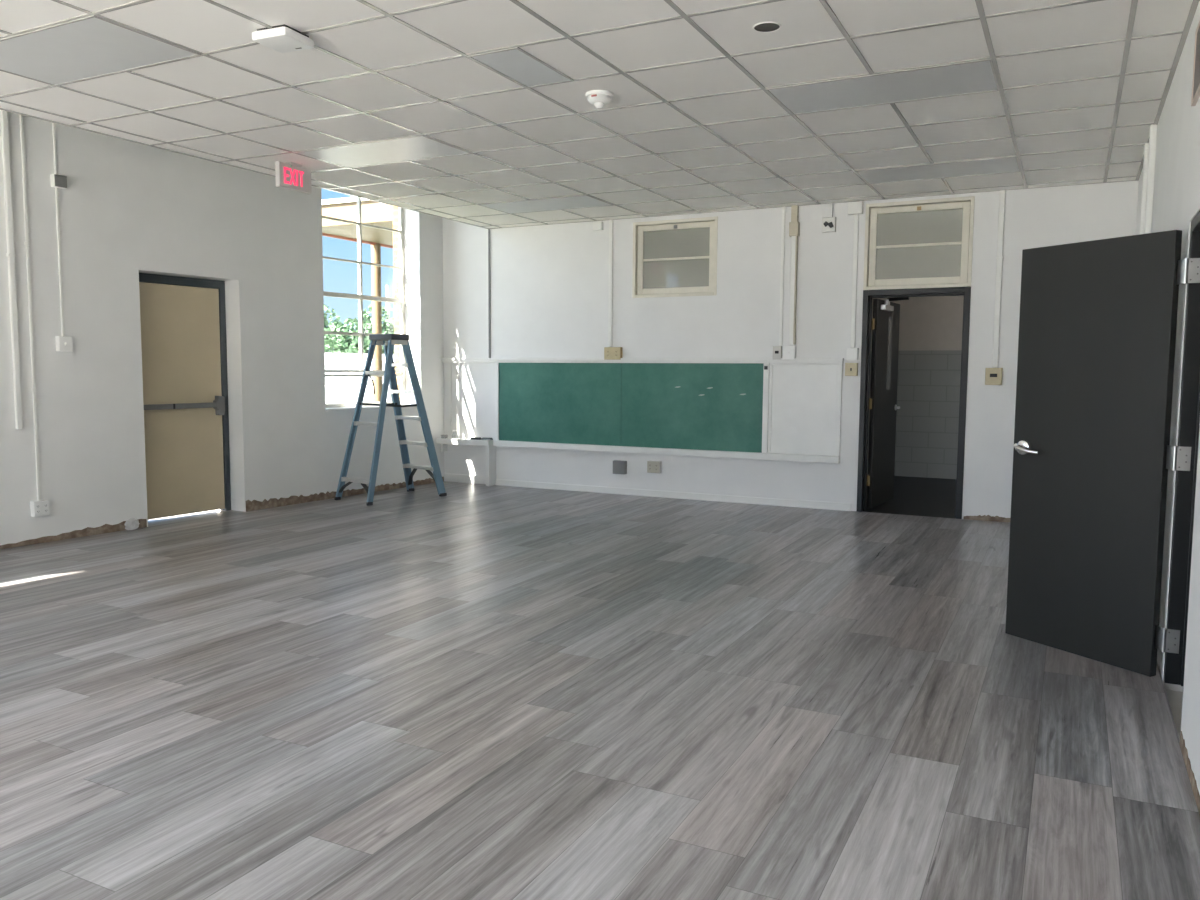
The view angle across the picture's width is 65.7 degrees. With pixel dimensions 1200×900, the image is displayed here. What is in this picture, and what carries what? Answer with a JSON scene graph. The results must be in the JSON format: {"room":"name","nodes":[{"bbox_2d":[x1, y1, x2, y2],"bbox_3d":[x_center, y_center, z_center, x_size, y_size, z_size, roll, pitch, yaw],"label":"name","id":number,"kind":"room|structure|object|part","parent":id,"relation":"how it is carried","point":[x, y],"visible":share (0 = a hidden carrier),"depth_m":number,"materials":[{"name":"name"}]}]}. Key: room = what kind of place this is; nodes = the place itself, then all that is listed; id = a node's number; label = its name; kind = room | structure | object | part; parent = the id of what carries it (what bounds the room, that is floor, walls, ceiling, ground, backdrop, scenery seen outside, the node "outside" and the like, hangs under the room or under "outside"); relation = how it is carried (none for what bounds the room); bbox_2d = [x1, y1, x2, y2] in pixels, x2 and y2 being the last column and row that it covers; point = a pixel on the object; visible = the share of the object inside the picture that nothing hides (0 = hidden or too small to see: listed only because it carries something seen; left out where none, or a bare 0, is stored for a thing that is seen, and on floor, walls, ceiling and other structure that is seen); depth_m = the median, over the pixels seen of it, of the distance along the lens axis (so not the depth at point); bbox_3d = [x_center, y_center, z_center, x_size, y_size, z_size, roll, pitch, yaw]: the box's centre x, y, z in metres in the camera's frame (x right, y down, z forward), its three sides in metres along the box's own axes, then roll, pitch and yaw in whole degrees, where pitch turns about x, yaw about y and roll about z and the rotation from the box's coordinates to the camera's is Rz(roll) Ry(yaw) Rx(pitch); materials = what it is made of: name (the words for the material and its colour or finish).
{"room":"classroom","nodes":[
{"label":"classroom","id":0,"kind":"room"},
{"bbox_2d":[0,112,444,544],"bbox_3d":[-5.096,-1.616,5.954,0.264,5.010,12.600,3,6,30],"label":"wall","id":1,"kind":"structure","parent":0,"point":[127,209],"depth_m":7.86,"materials":[{"name":"white paint"}]},
{"bbox_2d":[0,110,22,428],"bbox_3d":[-4.372,-2.167,6.842,0.033,4.035,0.057,3,6,30],"label":"conduit","id":2,"kind":"object","parent":1,"relation":"attached to","point":[10,254],"visible":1,"depth_m":6.90,"materials":[{"name":"white metal"}]},
{"bbox_2d":[19,114,40,500],"bbox_3d":[-4.317,-1.893,6.978,0.019,4.605,0.034,3,6,31],"label":"conduit","id":3,"kind":"object","parent":1,"relation":"attached to","point":[27,243],"visible":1,"depth_m":7.04,"materials":[{"name":"white metal"}]},
{"bbox_2d":[30,500,48,516],"bbox_3d":[-4.319,0.449,7.168,0.053,0.118,0.118,3,6,30],"label":"outlet box","id":4,"kind":"object","parent":1,"relation":"attached to","point":[41,507],"visible":1,"depth_m":7.14,"materials":[{"name":"white plastic"}]},
{"bbox_2d":[50,174,66,188],"bbox_3d":[-4.174,-2.071,7.167,0.054,0.095,0.100,3,6,30],"label":"junction box","id":5,"kind":"object","parent":1,"relation":"attached to","point":[57,181],"visible":1,"depth_m":7.14,"materials":[{"name":"white metal"}]},
{"bbox_2d":[52,122,64,335],"bbox_3d":[-4.191,-2.540,7.129,0.017,3.340,0.030,3,6,31],"label":"conduit","id":6,"kind":"object","parent":1,"relation":"attached to","point":[60,273],"visible":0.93,"depth_m":7.20,"materials":[{"name":"white metal"}]},
{"bbox_2d":[55,336,71,351],"bbox_3d":[-4.185,-0.830,7.261,0.063,0.118,0.105,3,6,30],"label":"switch box","id":7,"kind":"object","parent":1,"relation":"attached to","point":[63,343],"visible":1,"depth_m":7.24,"materials":[{"name":"white plastic"}]},
{"bbox_2d":[0,519,146,548],"bbox_3d":[-5.053,0.784,5.999,0.006,0.078,4.580,3,6,30],"label":"baseboard","id":8,"kind":"structure","parent":1,"relation":"attached to","point":[106,528],"depth_m":7.46,"materials":[{"name":"brown wood"}]},
{"bbox_2d":[139,272,230,519],"bbox_3d":[-3.860,-0.460,8.456,0.266,2.210,0.999,3,6,30],"label":"door","id":9,"kind":"structure","parent":1,"relation":"in","point":[183,319],"depth_m":8.45,"materials":[{"name":"metal"}]},
{"bbox_2d":[246,477,443,511],"bbox_3d":[-2.635,0.429,10.072,0.006,0.111,2.880,3,6,30],"label":"baseboard","id":10,"kind":"structure","parent":1,"relation":"attached to","point":[253,505],"depth_m":9.55,"materials":[{"name":"brown wood"}]},
{"bbox_2d":[322,197,416,410],"bbox_3d":[-2.581,-1.989,10.206,0.300,3.070,1.470,3,6,30],"label":"window","id":11,"kind":"structure","parent":1,"relation":"in","point":[335,406],"depth_m":10.35,"materials":[{"name":"paint"}]},
{"bbox_3d":[-2.567,-0.470,10.324,0.247,0.024,1.470,3,6,30],"label":"sill","id":12,"kind":"part","parent":11,"relation":"part of","materials":[{"name":"white paint"}]},
{"bbox_2d":[392,206,400,400],"bbox_3d":[-5.275,-1.556,6.065,0.148,5.150,12.600,3,6,30],"label":"wall","id":13,"kind":"structure","parent":0,"point":[395,209],"depth_m":10.96,"materials":[{"name":"white paint"}]},
{"bbox_2d":[0,0,1198,228],"bbox_3d":[-1.599,-1.921,2.984,6.544,0.065,14.221,3,6,27],"label":"ceiling","id":14,"kind":"structure","parent":0,"point":[690,124],"depth_m":5.50,"materials":[{"name":"tile"}]},
{"bbox_2d":[0,15,200,85],"bbox_3d":[-2.740,-2.057,4.828,1.207,0.007,0.598,3,6,27],"label":"recessed light","id":15,"kind":"object","parent":14,"relation":"in","point":[90,47],"visible":1,"depth_m":4.78,"materials":[{"name":"grey plastic"}]},
{"bbox_2d":[252,24,313,52],"bbox_3d":[-1.538,-1.996,4.512,0.210,0.060,0.210,2,5,23],"label":"wireless access point","id":16,"kind":"object","parent":14,"relation":"attached to","point":[283,38],"visible":1,"depth_m":4.46,"materials":[{"name":"white plastic"}]},
{"bbox_3d":[-1.538,-2.020,4.510,0.170,0.012,0.170,2,5,23],"label":"mount plate","id":17,"kind":"part","parent":16,"relation":"part of","materials":[{"name":"black"}]},
{"bbox_2d":[275,161,311,193],"bbox_3d":[-2.441,-2.178,7.411,0.060,0.208,0.344,3,6,27],"label":"exit sign","id":18,"kind":"object","parent":14,"relation":"hanging from","point":[292,176],"visible":1,"depth_m":7.38,"materials":[{"name":"grey plastic"}]},
{"bbox_2d":[294,135,471,167],"bbox_3d":[-1.636,-2.238,6.994,1.207,0.007,0.598,3,6,27],"label":"recessed light","id":19,"kind":"object","parent":14,"relation":"in","point":[420,147],"visible":1,"depth_m":6.97,"materials":[{"name":"grey plastic"}]},
{"bbox_2d":[467,47,573,87],"bbox_3d":[-0.417,-2.059,5.015,0.305,0.007,0.598,3,6,27],"label":"ceiling panel","id":20,"kind":"object","parent":14,"relation":"attached to","point":[516,64],"visible":1,"depth_m":4.99,"materials":[{"name":"grey"}]},
{"bbox_2d":[478,195,612,213],"bbox_3d":[-0.531,-2.419,9.161,1.207,0.007,0.598,3,6,27],"label":"recessed light","id":21,"kind":"object","parent":14,"relation":"in","point":[579,201],"visible":1,"depth_m":9.14,"materials":[{"name":"grey plastic"}]},
{"bbox_2d":[586,90,612,108],"bbox_3d":[-0.003,-2.057,5.480,0.164,0.085,0.164,3,6,27],"label":"smoke detector","id":22,"kind":"object","parent":14,"relation":"attached to","point":[599,98],"visible":1,"depth_m":5.43,"materials":[{"name":"white plastic"}]},
{"bbox_2d":[753,21,780,32],"bbox_3d":[0.789,-1.997,4.389,0.134,0.005,0.134,3,6,27],"label":"recessed light","id":23,"kind":"object","parent":14,"relation":"in","point":[768,26],"visible":1,"depth_m":4.39,"materials":[{"name":"metal"}]},
{"bbox_2d":[765,59,999,114],"bbox_3d":[1.625,-2.075,5.345,1.207,0.007,0.598,3,6,27],"label":"recessed light","id":24,"kind":"object","parent":14,"relation":"in","point":[979,76],"visible":1,"depth_m":5.31,"materials":[{"name":"grey plastic"}]},
{"bbox_2d":[854,156,1020,183],"bbox_3d":[2.729,-2.256,7.512,1.207,0.007,0.598,3,6,27],"label":"recessed light","id":25,"kind":"object","parent":14,"relation":"in","point":[1003,164],"visible":1,"depth_m":7.49,"materials":[{"name":"grey plastic"}]},
{"bbox_2d":[0,474,1199,899],"bbox_3d":[-0.361,0.922,5.664,10.400,0.082,15.600,3,6,27],"label":"floor","id":26,"kind":"structure","parent":0,"point":[474,691],"depth_m":3.69,"materials":[{"name":"grey laminate"}]},
{"bbox_2d":[124,518,139,529],"bbox_3d":[-3.939,0.621,7.814,0.051,0.102,0.132,3,6,30],"label":"chunk","id":27,"kind":"object","parent":26,"relation":"on","point":[132,523],"visible":1,"depth_m":7.80,"materials":[{"name":"white"}]},
{"bbox_2d":[334,334,446,505],"bbox_3d":[-2.201,-0.349,9.767,0.586,1.720,1.014,5,7,41],"label":"step ladder","id":28,"kind":"object","parent":26,"relation":"on","point":[388,341],"visible":1,"depth_m":9.71,"materials":[{"name":"blue plastic"}]},
{"bbox_3d":[-2.543,-0.340,9.698,0.467,1.666,0.044,-3,6,-32],"label":"rail","id":29,"kind":"part","parent":28,"relation":"part of","materials":[{"name":"blue metal"}]},
{"bbox_3d":[-2.220,-0.313,9.421,0.044,1.666,0.467,3,5,24],"label":"rail","id":30,"kind":"part","parent":28,"relation":"part of","materials":[{"name":"blue metal"}]},
{"bbox_3d":[-2.191,-0.372,10.105,0.050,1.671,0.489,3,5,24],"label":"rail","id":31,"kind":"part","parent":28,"relation":"part of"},
{"bbox_3d":[-1.868,-0.346,9.827,0.489,1.671,0.050,-3,6,-32],"label":"rail","id":32,"kind":"part","parent":28,"relation":"part of","materials":[{"name":"blue metal"}]},
{"bbox_2d":[436,437,495,485],"bbox_3d":[-1.597,0.136,11.071,0.753,0.535,0.155,3,6,27],"label":"corner shelf","id":33,"kind":"object","parent":26,"relation":"on","point":[490,449],"visible":1,"depth_m":10.91,"materials":[{"name":"white paint"}]},
{"bbox_3d":[-1.596,-0.098,11.051,0.750,0.065,0.155,3,6,27],"label":"shelf","id":34,"kind":"part","parent":33,"relation":"part of","materials":[{"name":"white paint"}]},
{"bbox_2d":[470,437,481,439],"bbox_3d":[-1.464,-0.136,10.966,0.130,0.026,0.050,3,5,24],"label":"eraser","id":35,"kind":"object","parent":33,"relation":"on","point":[471,438],"visible":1,"depth_m":10.95,"materials":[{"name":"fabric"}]},
{"bbox_3d":[-1.281,0.184,10.917,0.048,0.470,0.150,3,6,27],"label":"panel","id":36,"kind":"part","parent":33,"relation":"part of","materials":[{"name":"white paint"}]},
{"bbox_2d":[442,181,1137,518],"bbox_3d":[1.257,-1.895,9.633,7.845,5.010,0.183,3,6,27],"label":"wall","id":37,"kind":"structure","parent":0,"point":[549,288],"depth_m":9.54,"materials":[{"name":"white paint"}]},
{"bbox_2d":[449,363,451,436],"bbox_3d":[-1.803,-0.605,11.195,0.030,0.892,0.012,3,6,27],"label":"trim","id":38,"kind":"structure","parent":37,"relation":"attached to","point":[450,379],"depth_m":11.19,"materials":[{"name":"white paint"}]},
{"bbox_2d":[488,229,490,357],"bbox_3d":[-1.289,-1.819,10.829,0.019,1.488,0.016,3,6,27],"label":"trim","id":39,"kind":"structure","parent":37,"relation":"attached to","point":[489,298],"depth_m":10.83,"materials":[{"name":"white paint"}]},
{"bbox_2d":[593,221,603,230],"bbox_3d":[-0.021,-2.437,10.110,0.110,0.090,0.054,3,6,27],"label":"junction box","id":40,"kind":"object","parent":37,"relation":"attached to","point":[597,226],"visible":1,"depth_m":10.08,"materials":[{"name":"white metal"}]},
{"bbox_3d":[-0.032,-2.435,10.087,0.104,0.084,0.004,3,6,27],"label":"plate","id":41,"kind":"part","parent":40,"relation":"part of","materials":[{"name":"white"}]},
{"bbox_2d":[608,220,612,346],"bbox_3d":[0.116,-1.811,10.108,0.057,1.365,0.025,3,6,27],"label":"conduit","id":42,"kind":"object","parent":37,"relation":"attached to","point":[610,298],"visible":1,"depth_m":10.10,"materials":[{"name":"white metal"}]},
{"bbox_2d":[604,347,622,359],"bbox_3d":[0.144,-1.054,10.139,0.200,0.135,0.058,3,6,27],"label":"outlet box","id":43,"kind":"object","parent":37,"relation":"attached to","point":[610,353],"visible":1,"depth_m":10.11,"materials":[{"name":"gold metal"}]},
{"bbox_2d":[613,460,626,473],"bbox_3d":[0.217,0.190,10.202,0.148,0.145,0.064,3,6,27],"label":"junction box","id":44,"kind":"object","parent":37,"relation":"attached to","point":[619,467],"visible":1,"depth_m":10.17,"materials":[{"name":"grey metal"}]},
{"bbox_2d":[441,358,843,363],"bbox_3d":[0.234,-0.973,10.105,4.779,0.054,0.048,3,6,27],"label":"trim","id":45,"kind":"structure","parent":37,"relation":"attached to","point":[444,360],"depth_m":9.94,"materials":[{"name":"white paint"}]},
{"bbox_2d":[444,473,850,510],"bbox_3d":[0.283,0.442,10.210,4.888,0.098,0.028,3,6,27],"label":"baseboard","id":46,"kind":"structure","parent":37,"relation":"attached to","point":[461,478],"depth_m":10.03,"materials":[{"name":"white paint"}]},
{"bbox_2d":[647,460,661,472],"bbox_3d":[0.585,0.182,10.014,0.148,0.128,0.063,3,6,27],"label":"outlet box","id":47,"kind":"object","parent":37,"relation":"attached to","point":[652,466],"visible":1,"depth_m":9.99,"materials":[{"name":"grey plastic"}]},
{"bbox_2d":[493,363,839,463],"bbox_3d":[0.557,-0.445,9.969,4.015,0.977,0.075,3,6,27],"label":"chalkboard","id":48,"kind":"object","parent":37,"relation":"attached to","point":[719,410],"visible":1,"depth_m":10.05,"materials":[{"name":"green"}]},
{"bbox_3d":[-1.200,-0.568,10.880,0.040,0.910,0.031,3,6,27],"label":"frame","id":49,"kind":"part","parent":48,"relation":"part of","materials":[{"name":"white paint"}]},
{"bbox_3d":[-0.472,-0.532,10.518,1.586,0.910,0.017,3,6,27],"label":"writing panel","id":50,"kind":"part","parent":48,"relation":"part of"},
{"bbox_2d":[493,440,839,463],"bbox_3d":[0.555,0.009,10.008,4.015,0.067,0.075,3,6,27],"label":"chalk tray","id":51,"kind":"object","parent":48,"relation":"on","point":[601,446],"depth_m":9.91,"materials":[{"name":"white paint"}]},
{"bbox_3d":[0.948,-0.461,9.800,1.594,0.910,0.017,3,6,27],"label":"writing panel","id":52,"kind":"part","parent":48,"relation":"part of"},
{"bbox_3d":[1.681,-0.424,9.423,0.057,0.910,0.031,3,6,27],"label":"frame","id":53,"kind":"part","parent":48,"relation":"part of","materials":[{"name":"white paint"}]},
{"bbox_2d":[632,216,717,297],"bbox_3d":[0.799,-2.019,9.806,0.956,0.800,0.112,3,6,27],"label":"window","id":54,"kind":"structure","parent":37,"relation":"in","point":[638,291],"depth_m":9.80,"materials":[{"name":"white wood"}]},
{"bbox_2d":[773,346,782,358],"bbox_3d":[1.779,-0.972,9.315,0.088,0.135,0.053,3,6,27],"label":"switch box","id":55,"kind":"object","parent":37,"relation":"attached to","point":[777,350],"visible":1,"depth_m":9.29,"materials":[{"name":"grey plastic"}]},
{"bbox_2d":[779,207,784,345],"bbox_3d":[1.816,-1.726,9.253,0.030,1.365,0.018,3,6,27],"label":"conduit","id":56,"kind":"object","parent":37,"relation":"attached to","point":[783,208],"visible":1,"depth_m":9.24,"materials":[{"name":"white metal"}]},
{"bbox_2d":[783,346,795,359],"bbox_3d":[1.884,-0.966,9.253,0.125,0.135,0.068,3,6,27],"label":"switch box","id":57,"kind":"object","parent":37,"relation":"attached to","point":[789,352],"visible":1,"depth_m":9.23,"materials":[{"name":"white plastic"}]},
{"bbox_2d":[789,205,799,345],"bbox_3d":[1.910,-1.719,9.181,0.092,1.365,0.060,3,6,27],"label":"conduit","id":58,"kind":"object","parent":37,"relation":"attached to","point":[794,225],"visible":1,"depth_m":9.16,"materials":[{"name":"white metal"}]},
{"bbox_2d":[768,364,842,455],"bbox_3d":[2.033,-0.404,9.247,0.727,0.900,0.028,3,6,27],"label":"whiteboard","id":59,"kind":"object","parent":37,"relation":"attached to","point":[805,400],"visible":1,"depth_m":9.25,"materials":[{"name":"white paint"}]},
{"bbox_2d":[822,203,835,232],"bbox_3d":[2.218,-2.248,8.992,0.130,0.275,0.040,3,6,27],"label":"outlet box","id":60,"kind":"object","parent":37,"relation":"attached to","point":[829,223],"visible":1,"depth_m":8.98,"materials":[{"name":"grey"}]},
{"bbox_3d":[2.212,-2.180,8.987,0.124,0.134,0.004,3,6,27],"label":"plate","id":61,"kind":"part","parent":60,"relation":"part of","materials":[{"name":"white"}]},
{"bbox_2d":[845,363,857,375],"bbox_3d":[2.433,-0.780,8.995,0.118,0.125,0.058,3,6,27],"label":"switch box","id":62,"kind":"object","parent":37,"relation":"attached to","point":[851,369],"visible":1,"depth_m":8.98,"materials":[{"name":"beige plastic"}]},
{"bbox_2d":[846,348,858,359],"bbox_3d":[2.441,-0.928,8.978,0.105,0.115,0.059,3,6,27],"label":"junction box","id":63,"kind":"object","parent":37,"relation":"attached to","point":[852,353],"visible":1,"depth_m":8.95,"materials":[{"name":"white plastic"}]},
{"bbox_2d":[850,214,858,347],"bbox_3d":[2.450,-1.620,8.936,0.042,1.267,0.022,3,6,27],"label":"conduit","id":64,"kind":"object","parent":37,"relation":"attached to","point":[856,216],"visible":1,"depth_m":8.93,"materials":[{"name":"white metal"}]},
{"bbox_2d":[848,201,862,214],"bbox_3d":[2.438,-2.309,8.867,0.135,0.115,0.054,3,6,27],"label":"junction box","id":65,"kind":"object","parent":37,"relation":"attached to","point":[854,208],"visible":1,"depth_m":8.84,"materials":[{"name":"white metal"}]},
{"bbox_2d":[856,287,970,518],"bbox_3d":[3.188,-0.483,9.255,0.965,2.141,1.069,3,6,27],"label":"door","id":66,"kind":"structure","parent":37,"relation":"in","point":[884,324],"depth_m":9.13,"materials":[{"name":"paint"}]},
{"bbox_3d":[2.942,-0.992,9.522,0.051,0.730,0.140,3,6,32],"label":"vision glass","id":67,"kind":"part","parent":66,"relation":"part of","materials":[{"name":"grey glass"}]},
{"bbox_3d":[2.939,-1.481,9.051,0.091,0.040,0.403,-1,5,-12],"label":"closer arm","id":68,"kind":"part","parent":66,"relation":"part of","materials":[{"name":"paint"}]},
{"bbox_2d":[863,196,974,289],"bbox_3d":[2.980,-1.920,8.703,0.965,0.810,0.112,3,6,27],"label":"window","id":69,"kind":"structure","parent":37,"relation":"in","point":[965,203],"depth_m":8.68,"materials":[{"name":"white wood"}]},
{"bbox_2d":[963,515,1009,522],"bbox_3d":[3.949,0.639,8.370,1.260,0.068,0.006,3,6,27],"label":"baseboard","id":70,"kind":"structure","parent":37,"relation":"attached to","point":[984,517],"depth_m":8.55,"materials":[{"name":"brown wood"}]},
{"bbox_2d":[985,368,1002,384],"bbox_3d":[3.570,-0.667,8.424,0.140,0.155,0.058,3,6,27],"label":"outlet box","id":71,"kind":"object","parent":37,"relation":"attached to","point":[993,376],"visible":1,"depth_m":8.40,"materials":[{"name":"beige plastic"}]},
{"bbox_2d":[992,190,1005,367],"bbox_3d":[3.588,-1.532,8.359,0.060,1.575,0.029,3,6,27],"label":"conduit","id":72,"kind":"object","parent":37,"relation":"attached to","point":[999,258],"visible":1,"depth_m":8.35,"materials":[{"name":"white metal"}]},
{"bbox_2d":[644,209,962,237],"bbox_3d":[3.239,-2.869,10.524,8.900,0.100,3.340,3,6,27],"label":"ceiling","id":73,"kind":"structure","parent":0,"point":[954,213],"depth_m":11.71,"materials":[{"name":"tile"}]},
{"bbox_2d":[644,218,963,478],"bbox_3d":[3.960,-1.415,12.094,8.700,3.660,0.112,3,6,27],"label":"wall","id":74,"kind":"structure","parent":0,"point":[933,322],"depth_m":11.97,"materials":[{"name":"paint"}]},
{"bbox_2d":[1136,0,1199,794],"bbox_3d":[1.888,-1.270,2.465,0.200,5.010,12.080,3,6,27],"label":"wall","id":75,"kind":"structure","parent":0,"point":[1176,198],"depth_m":4.18,"materials":[{"name":"white paint"}]},
{"bbox_2d":[1005,211,1199,731],"bbox_3d":[2.418,0.025,4.048,0.567,2.018,1.513,0,5,-4],"label":"door","id":76,"kind":"structure","parent":75,"relation":"in","point":[1093,455],"depth_m":4.33,"materials":[{"name":"paint"}]},
{"bbox_3d":[2.137,-0.003,4.643,0.051,0.040,0.135,-2,6,-27],"label":"lever handle","id":77,"kind":"part","parent":76,"relation":"part of","materials":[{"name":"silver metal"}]},
{"bbox_3d":[2.441,0.057,3.679,0.201,2.018,0.780,3,6,27],"label":"frame","id":78,"kind":"part","parent":76,"relation":"part of","materials":[{"name":"paint"}]},
{"bbox_2d":[1139,143,1148,234],"bbox_3d":[3.864,-0.680,6.697,0.040,2.983,0.060,3,6,27],"label":"conduit","id":79,"kind":"object","parent":75,"relation":"attached to","point":[1146,146],"visible":0.24,"depth_m":6.57,"materials":[{"name":"white metal"}]},
{"bbox_2d":[1144,124,1156,233],"bbox_3d":[3.615,-0.639,6.208,0.040,2.983,0.060,3,6,27],"label":"conduit","id":80,"kind":"object","parent":75,"relation":"attached to","point":[1153,128],"visible":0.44,"depth_m":6.08,"materials":[{"name":"white metal"}]},
{"bbox_2d":[1179,731,1199,814],"bbox_3d":[1.481,1.170,2.128,0.005,0.056,2.950,3,6,27],"label":"baseboard","id":81,"kind":"structure","parent":75,"relation":"attached to","point":[1184,750],"depth_m":3.15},
{"bbox_2d":[1191,20,1199,105],"bbox_3d":[2.455,-1.618,3.791,0.016,0.310,0.430,3,6,27],"label":"plaque","id":82,"kind":"object","parent":75,"relation":"attached to","point":[1196,67],"visible":1,"depth_m":3.90,"materials":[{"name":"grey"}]},
{"bbox_3d":[2.457,-1.618,3.790,0.012,0.280,0.400,3,6,27],"label":"panel","id":83,"kind":"part","parent":82,"relation":"part of","materials":[{"name":"grey"}]},
{"label":"outside","id":84,"kind":"structure","parent":0,"visible":0},
{"bbox_3d":[-21.933,-2.436,44.746,200.000,0.320,220.000,3,6,27],"label":"ground","id":85,"kind":"structure","parent":84,"visible":0},
{"bbox_2d":[324,304,340,352],"bbox_3d":[-16.909,-6.021,53.449,4.548,5.393,4.151,3,6,27],"label":"tree","id":86,"kind":"object","parent":85,"relation":"on","point":[337,319],"visible":0.05,"depth_m":53.51,"materials":[{"name":"green plant"}]},
{"bbox_2d":[324,318,371,353],"bbox_3d":[-13.125,-5.016,49.585,2.843,4.108,3.058,3,6,27],"label":"tree","id":87,"kind":"object","parent":85,"relation":"on","point":[348,343],"visible":0.45,"depth_m":48.87,"materials":[{"name":"green plant"}]},
{"bbox_2d":[339,304,393,353],"bbox_3d":[-14.069,-6.460,58.390,4.033,5.450,3.700,3,6,27],"label":"tree","id":88,"kind":"object","parent":85,"relation":"on","point":[388,324],"visible":0.14,"depth_m":57.86,"materials":[{"name":"green plant"}]},
{"bbox_2d":[385,285,393,318],"bbox_3d":[-14.323,-7.640,62.943,1.500,7.005,0.316,3,6,27],"label":"utility pole","id":89,"kind":"object","parent":85,"relation":"on","point":[388,308],"visible":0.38,"depth_m":62.66,"materials":[{"name":"white"}]},
{"bbox_3d":[-9.865,-0.161,17.397,18.380,0.019,46.000,3,6,27],"label":"lawn","id":90,"kind":"structure","parent":85,"relation":"on","visible":0},
{"bbox_2d":[322,197,392,401],"bbox_3d":[-0.365,-2.342,19.879,3.914,4.050,12.660,3,6,27],"label":"canopy","id":91,"kind":"object","parent":90,"relation":"on","point":[374,213],"visible":0.24,"depth_m":15.22,"materials":[{"name":"beige paint"}]},
{"bbox_3d":[-4.034,-1.889,16.824,0.168,3.630,0.168,3,6,27],"label":"post","id":92,"kind":"part","parent":91,"relation":"part of","materials":[{"name":"beige paint"}]},
{"bbox_2d":[325,353,394,403],"bbox_3d":[-5.998,-1.225,20.063,4.661,1.716,1.840,2,5,21],"label":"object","id":93,"kind":"object","parent":90,"relation":"on","point":[337,389],"visible":0.02,"depth_m":18.75,"materials":[{"name":"white paint"}]},
{"bbox_3d":[-5.210,-1.567,18.759,1.450,0.480,0.012,2,5,21],"label":"glass","id":94,"kind":"part","parent":93,"relation":"part of","materials":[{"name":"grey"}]}
]}

